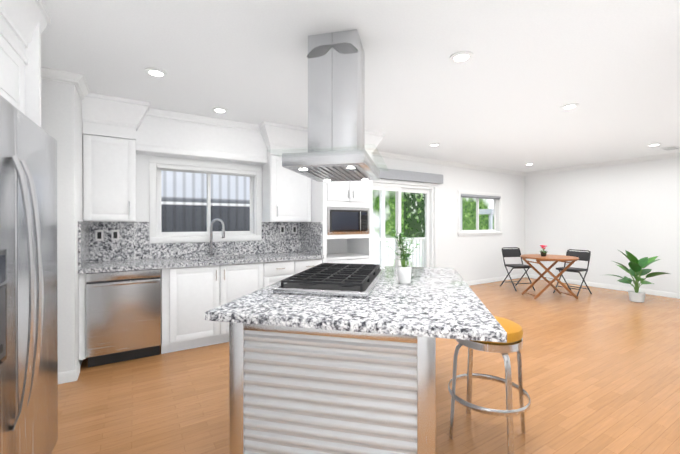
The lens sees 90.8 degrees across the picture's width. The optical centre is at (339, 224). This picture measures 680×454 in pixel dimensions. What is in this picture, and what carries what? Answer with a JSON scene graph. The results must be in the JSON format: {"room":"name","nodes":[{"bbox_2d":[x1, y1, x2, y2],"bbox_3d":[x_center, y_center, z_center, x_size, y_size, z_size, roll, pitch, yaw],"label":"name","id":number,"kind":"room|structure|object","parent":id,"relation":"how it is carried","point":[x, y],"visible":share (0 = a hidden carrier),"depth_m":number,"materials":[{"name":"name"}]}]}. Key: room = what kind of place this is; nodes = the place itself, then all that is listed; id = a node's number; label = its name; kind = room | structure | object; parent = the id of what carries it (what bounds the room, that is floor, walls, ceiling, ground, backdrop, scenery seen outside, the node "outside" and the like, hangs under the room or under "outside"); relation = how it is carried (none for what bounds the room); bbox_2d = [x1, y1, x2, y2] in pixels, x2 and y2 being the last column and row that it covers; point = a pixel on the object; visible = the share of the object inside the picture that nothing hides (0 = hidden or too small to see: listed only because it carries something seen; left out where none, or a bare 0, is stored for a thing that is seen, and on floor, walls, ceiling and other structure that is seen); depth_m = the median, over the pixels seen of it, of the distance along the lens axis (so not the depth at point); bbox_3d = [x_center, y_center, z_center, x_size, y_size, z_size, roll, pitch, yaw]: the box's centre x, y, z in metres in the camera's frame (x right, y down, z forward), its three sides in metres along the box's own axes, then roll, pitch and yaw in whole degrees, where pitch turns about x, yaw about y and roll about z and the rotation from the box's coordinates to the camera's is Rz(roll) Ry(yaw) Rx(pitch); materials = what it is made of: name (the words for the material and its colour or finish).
{"room":"kitchen","nodes":[
{"label":"kitchen","id":0,"kind":"room"},
{"bbox_2d":[41,79,85,372],"bbox_3d":[-2.778,0.030,2.942,0.810,2.550,0.820,0,0,-31],"label":"wall","id":1,"kind":"structure","parent":0,"point":[61,115],"depth_m":2.76,"materials":[{"name":"paint"}]},
{"bbox_2d":[41,67,85,87],"bbox_3d":[-2.529,-1.205,2.568,0.910,0.075,0.070,0,0,-31],"label":"crown molding","id":2,"kind":"structure","parent":1,"relation":"attached to","point":[77,80],"depth_m":2.73,"materials":[{"name":"paint"}]},
{"bbox_2d":[58,368,78,383],"bbox_3d":[-2.567,1.261,2.588,0.854,0.090,0.014,0,0,-31],"label":"baseboard","id":3,"kind":"structure","parent":1,"relation":"attached to","point":[68,376],"depth_m":2.78,"materials":[{"name":"paint"}]},
{"bbox_2d":[75,83,89,99],"bbox_3d":[-2.323,-1.207,3.036,0.070,0.075,0.472,0,0,-31],"label":"crown molding","id":4,"kind":"structure","parent":1,"relation":"attached to","point":[82,92],"depth_m":3.03,"materials":[{"name":"paint"}]},
{"bbox_2d":[136,154,524,281],"bbox_3d":[0.538,0.019,5.694,9.700,2.550,0.410,0,0,-31],"label":"wall","id":5,"kind":"structure","parent":0,"point":[470,258],"depth_m":7.04,"materials":[{"name":"paint"}]},
{"bbox_2d":[95,230,102,240],"bbox_3d":[-2.540,0.113,3.538,0.070,0.114,0.008,0,0,-31],"label":"electrical outlet plate","id":6,"kind":"object","parent":5,"relation":"attached to","point":[99,235],"depth_m":3.53,"materials":[{"name":"plastic"}]},
{"bbox_2d":[83,134,135,221],"bbox_3d":[-2.362,-0.455,3.459,0.438,0.844,0.366,0,0,-31],"label":"upper cabinet","id":7,"kind":"object","parent":5,"relation":"attached to","point":[109,179],"visible":1,"depth_m":3.33,"materials":[{"name":"paint"}]},
{"bbox_2d":[111,230,118,239],"bbox_3d":[-2.420,0.113,3.611,0.070,0.114,0.008,0,0,-31],"label":"electrical outlet plate","id":8,"kind":"object","parent":5,"relation":"attached to","point":[114,233],"depth_m":3.61,"materials":[{"name":"plastic"}]},
{"bbox_2d":[78,221,322,268],"bbox_3d":[-1.425,0.177,3.864,2.456,0.418,0.658,0,0,-31],"label":"backsplash","id":9,"kind":"structure","parent":5,"relation":"attached to","point":[132,243],"depth_m":3.90,"materials":[{"name":"stone"}]},
{"bbox_2d":[149,157,261,242],"bbox_3d":[-1.630,-0.280,4.178,1.300,0.980,0.150,0,0,-31],"label":"kitchen window","id":10,"kind":"structure","parent":5,"relation":"in","point":[157,165],"depth_m":4.11,"materials":[{"name":"paint"}]},
{"bbox_2d":[81,93,384,164],"bbox_3d":[-1.014,-1.018,4.052,3.358,0.458,0.758,0,0,-31],"label":"soffit","id":11,"kind":"structure","parent":5,"relation":"attached to","point":[157,132],"depth_m":3.82,"materials":[{"name":"paint"}]},
{"bbox_2d":[280,226,284,233],"bbox_3d":[-0.791,0.068,4.609,0.070,0.114,0.008,0,0,-31],"label":"electrical outlet plate","id":12,"kind":"object","parent":5,"relation":"attached to","point":[282,228],"depth_m":4.61,"materials":[{"name":"plastic"}]},
{"bbox_2d":[262,155,310,221],"bbox_3d":[-0.700,-0.459,4.476,0.578,0.844,0.366,0,0,-31],"label":"upper cabinet","id":13,"kind":"object","parent":5,"relation":"attached to","point":[286,194],"visible":0.83,"depth_m":4.33,"materials":[{"name":"paint"}]},
{"bbox_2d":[292,225,296,233],"bbox_3d":[-0.637,0.068,4.703,0.070,0.114,0.008,0,0,-31],"label":"electrical outlet plate","id":14,"kind":"object","parent":5,"relation":"attached to","point":[294,227],"depth_m":4.70,"materials":[{"name":"plastic"}]},
{"bbox_2d":[372,179,436,266],"bbox_3d":[1.085,0.246,6.161,1.840,2.088,0.146,0,0,-31],"label":"sliding door","id":15,"kind":"structure","parent":5,"relation":"in","point":[397,187],"depth_m":6.38,"materials":[{"name":"paint"}]},
{"bbox_2d":[378,168,442,183],"bbox_3d":[1.150,-0.887,6.069,1.980,0.172,0.098,0,0,-31],"label":"blind valance","id":16,"kind":"object","parent":5,"relation":"attached to","point":[399,175],"visible":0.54,"depth_m":6.09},
{"bbox_2d":[373,151,525,175],"bbox_3d":[2.315,-1.223,6.799,5.070,0.075,0.070,0,0,-31],"label":"crown molding","id":17,"kind":"structure","parent":5,"relation":"attached to","point":[379,154],"depth_m":6.63,"materials":[{"name":"paint"}]},
{"bbox_2d":[457,190,502,235],"bbox_3d":[3.046,-0.238,7.342,1.530,0.950,0.155,0,0,-31],"label":"living room window","id":18,"kind":"structure","parent":5,"relation":"in","point":[497,203],"depth_m":7.36,"materials":[{"name":"paint"}]},
{"bbox_2d":[466,274,524,285],"bbox_3d":[3.196,1.241,7.382,3.028,0.090,0.014,0,0,-31],"label":"baseboard","id":19,"kind":"structure","parent":5,"relation":"attached to","point":[495,279],"depth_m":7.52,"materials":[{"name":"paint"}]},
{"bbox_2d":[41,0,679,171],"bbox_3d":[2.462,-1.293,2.545,9.700,0.100,7.780,0,0,-31],"label":"ceiling","id":20,"kind":"structure","parent":0,"point":[516,82],"depth_m":2.62,"materials":[{"name":"paint"}]},
{"bbox_2d":[144,68,167,77],"bbox_3d":[-1.500,-1.238,2.735,0.170,0.010,0.170,0,0,-31],"label":"recessed light","id":21,"kind":"object","parent":20,"relation":"in","point":[156,72],"visible":0.96,"depth_m":2.72,"materials":[{"name":"paint"}]},
{"bbox_2d":[212,107,227,112],"bbox_3d":[-1.304,-1.241,3.640,0.170,0.010,0.170,0,0,-31],"label":"recessed light","id":22,"kind":"object","parent":20,"relation":"in","point":[219,110],"visible":1,"depth_m":3.63,"materials":[{"name":"paint"}]},
{"bbox_2d":[269,29,386,181],"bbox_3d":[-0.017,-0.790,2.308,0.630,0.900,0.900,0,0,13],"label":"range hood","id":23,"kind":"object","parent":20,"relation":"hanging from","point":[337,151],"visible":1,"depth_m":2.16,"materials":[{"name":"silver metal"}]},
{"bbox_2d":[449,51,473,62],"bbox_3d":[0.897,-1.236,2.478,0.170,0.010,0.170,0,0,-31],"label":"recessed light","id":24,"kind":"object","parent":20,"relation":"in","point":[461,56],"visible":1,"depth_m":2.47,"materials":[{"name":"paint"}]},
{"bbox_2d":[560,103,578,109],"bbox_3d":[2.414,-1.241,3.524,0.170,0.010,0.170,0,0,-31],"label":"recessed light","id":25,"kind":"object","parent":20,"relation":"in","point":[569,106],"visible":0.96,"depth_m":3.51,"materials":[{"name":"paint"}]},
{"bbox_2d":[660,146,679,150],"bbox_3d":[5.410,-1.247,5.487,0.300,0.014,0.180,0,0,-31],"label":"ceiling vent","id":26,"kind":"object","parent":20,"relation":"in","point":[670,148],"visible":1,"depth_m":5.46,"materials":[{"name":"paint"}]},
{"bbox_2d":[51,277,679,453],"bbox_3d":[2.462,1.357,2.556,9.700,0.100,7.780,0,0,-31],"label":"floor","id":27,"kind":"structure","parent":0,"point":[600,370],"depth_m":2.64,"materials":[{"name":"brown wood"}]},
{"bbox_2d":[0,0,50,126],"bbox_3d":[-1.631,0.039,1.155,0.635,2.548,1.605,0,0,-28],"label":"wall cabinet","id":28,"kind":"object","parent":27,"relation":"on","point":[23,24],"visible":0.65,"depth_m":1.76,"materials":[{"name":"paint"}]},
{"bbox_2d":[0,95,57,453],"bbox_3d":[-1.622,0.406,1.307,0.733,1.788,1.110,0,0,-28],"label":"fridge","id":29,"kind":"object","parent":27,"relation":"on","point":[28,309],"visible":1,"depth_m":1.42,"materials":[{"name":"metal"}]},
{"bbox_2d":[85,269,160,366],"bbox_3d":[-2.171,0.870,3.400,0.596,0.868,0.620,0,0,-31],"label":"dishwasher","id":30,"kind":"object","parent":27,"relation":"on","point":[123,315],"visible":1,"depth_m":3.14,"materials":[{"name":"metal"}]},
{"bbox_2d":[79,268,178,359],"bbox_3d":[-2.143,0.867,3.436,0.781,0.872,0.640,0,0,-31],"label":"base cabinet","id":31,"kind":"object","parent":27,"relation":"on","point":[169,276],"depth_m":3.34,"materials":[{"name":"paint"}]},
{"bbox_2d":[78,252,323,273],"bbox_3d":[-1.424,0.407,3.863,2.456,0.040,0.663,0,0,-31],"label":"countertop","id":32,"kind":"structure","parent":31,"relation":"on","point":[118,265],"depth_m":3.58,"materials":[{"name":"stone"}]},
{"bbox_2d":[208,218,224,256],"bbox_3d":[-1.486,0.153,4.039,0.165,0.465,0.196,0,0,-31],"label":"faucet","id":33,"kind":"object","parent":32,"relation":"on","point":[211,250],"visible":1,"depth_m":4.05,"materials":[{"name":"metal"}]},
{"bbox_2d":[179,262,270,350],"bbox_3d":[-1.422,0.865,3.877,1.030,0.872,0.640,0,0,-31],"label":"base cabinet","id":34,"kind":"object","parent":27,"relation":"on","point":[190,296],"depth_m":3.54,"materials":[{"name":"paint"}]},
{"bbox_2d":[271,259,321,283],"bbox_3d":[-0.739,0.863,4.295,0.834,0.872,0.640,0,0,-31],"label":"base cabinet","id":35,"kind":"object","parent":27,"relation":"on","point":[280,270],"depth_m":4.00,"materials":[{"name":"paint"}]},
{"bbox_2d":[229,322,435,453],"bbox_3d":[0.134,0.869,2.249,0.890,0.878,1.740,0,0,13],"label":"kitchen island","id":36,"kind":"object","parent":27,"relation":"on","point":[314,374],"depth_m":1.41,"materials":[{"name":"metal"}]},
{"bbox_2d":[205,266,506,342],"bbox_3d":[0.205,0.426,2.246,1.250,0.075,1.810,0,0,13],"label":"island countertop","id":37,"kind":"structure","parent":36,"relation":"on","point":[437,302],"depth_m":1.53,"materials":[{"name":"white stone"}]},
{"bbox_2d":[273,263,384,297],"bbox_3d":[-0.011,0.352,2.285,0.550,0.071,0.920,0,0,13],"label":"cooktop","id":38,"kind":"object","parent":37,"relation":"in","point":[343,280],"visible":1,"depth_m":1.98,"materials":[{"name":"metal"}]},
{"bbox_2d":[384,230,418,283],"bbox_3d":[0.441,0.212,2.245,0.233,0.351,0.218,0,0,-31],"label":"potted plant","id":39,"kind":"object","parent":37,"relation":"on","point":[404,274],"visible":1,"depth_m":2.21,"materials":[{"name":"white ceramic"}]},
{"bbox_2d":[311,179,372,263],"bbox_3d":[-0.033,0.208,4.694,0.780,2.180,0.696,0,0,-31],"label":"tall cabinet","id":40,"kind":"object","parent":27,"relation":"on","point":[348,248],"visible":0.29,"depth_m":4.47,"materials":[{"name":"paint"}]},
{"bbox_2d":[327,207,369,234],"bbox_3d":[-0.024,-0.052,4.677,0.664,0.355,0.637,0,0,-31],"label":"microwave","id":41,"kind":"object","parent":40,"relation":"in","point":[345,220],"visible":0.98,"depth_m":4.42,"materials":[{"name":"metal"}]},
{"bbox_2d":[448,316,530,453],"bbox_3d":[0.914,0.948,2.076,0.468,0.712,0.468,0,0,39],"label":"bar stool","id":42,"kind":"object","parent":27,"relation":"on","point":[514,331],"visible":0.6,"depth_m":1.95,"materials":[{"name":"silver metal"}]},
{"bbox_2d":[500,247,534,290],"bbox_3d":[3.583,0.885,6.803,0.425,0.822,0.552,0,0,-8],"label":"folding chair","id":43,"kind":"object","parent":27,"relation":"on","point":[511,252],"visible":0.92,"depth_m":6.89,"materials":[{"name":"black plastic"}]},
{"bbox_2d":[520,254,578,298],"bbox_3d":[3.713,0.926,5.970,0.890,0.723,0.890,0,0,-3],"label":"folding table","id":44,"kind":"object","parent":27,"relation":"on","point":[555,258],"visible":1,"depth_m":5.80,"materials":[{"name":"brown wood"}]},
{"bbox_2d":[538,245,547,255],"bbox_3d":[3.651,0.465,6.014,0.165,0.199,0.161,0,0,-31],"label":"flower pot","id":45,"kind":"object","parent":44,"relation":"on","point":[543,253],"visible":1,"depth_m":5.99,"materials":[{"name":"green plant"}]},
{"bbox_2d":[553,249,591,296],"bbox_3d":[4.372,0.887,6.290,0.552,0.822,0.425,0,0,-27],"label":"folding chair","id":46,"kind":"object","parent":27,"relation":"on","point":[583,256],"visible":0.83,"depth_m":6.25,"materials":[{"name":"black plastic"}]},
{"bbox_2d":[612,250,669,301],"bbox_3d":[5.016,0.861,5.695,0.854,0.866,0.944,0,0,-31],"label":"floor plant","id":47,"kind":"object","parent":27,"relation":"on","point":[636,266],"visible":1,"depth_m":5.64,"materials":[{"name":"green plant"}]},
{"bbox_2d":[525,157,679,292],"bbox_3d":[6.574,0.022,4.980,0.150,2.550,7.630,0,0,-31],"label":"wall","id":48,"kind":"structure","parent":0,"point":[604,214],"depth_m":6.73,"materials":[{"name":"paint"}]},
{"bbox_2d":[525,274,679,298],"bbox_3d":[6.465,1.251,5.006,0.014,0.090,7.480,0,0,-31],"label":"baseboard","id":49,"kind":"structure","parent":48,"relation":"attached to","point":[608,286],"depth_m":6.69,"materials":[{"name":"paint"}]},
{"bbox_2d":[526,152,679,175],"bbox_3d":[6.441,-1.215,4.981,0.070,0.075,7.480,0,0,-31],"label":"crown molding","id":50,"kind":"structure","parent":48,"relation":"attached to","point":[672,155],"depth_m":6.71,"materials":[{"name":"paint"}]},
{"label":"outside","id":51,"kind":"structure","parent":0,"visible":0},
{"bbox_2d":[161,170,249,231],"bbox_3d":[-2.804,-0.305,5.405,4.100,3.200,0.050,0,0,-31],"label":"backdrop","id":52,"kind":"structure","parent":51,"point":[170,205],"depth_m":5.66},
{"bbox_2d":[372,190,493,266],"bbox_3d":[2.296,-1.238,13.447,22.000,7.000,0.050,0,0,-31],"label":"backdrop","id":53,"kind":"structure","parent":51,"point":[390,215],"depth_m":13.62,"materials":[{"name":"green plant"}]},
{"bbox_2d":[372,190,493,266],"bbox_3d":[4.786,0.080,11.396,14.900,2.540,4.860,0,0,-31],"label":"porch","id":54,"kind":"object","parent":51,"point":[407,233],"depth_m":8.45,"materials":[{"name":"white paint"}]}
]}

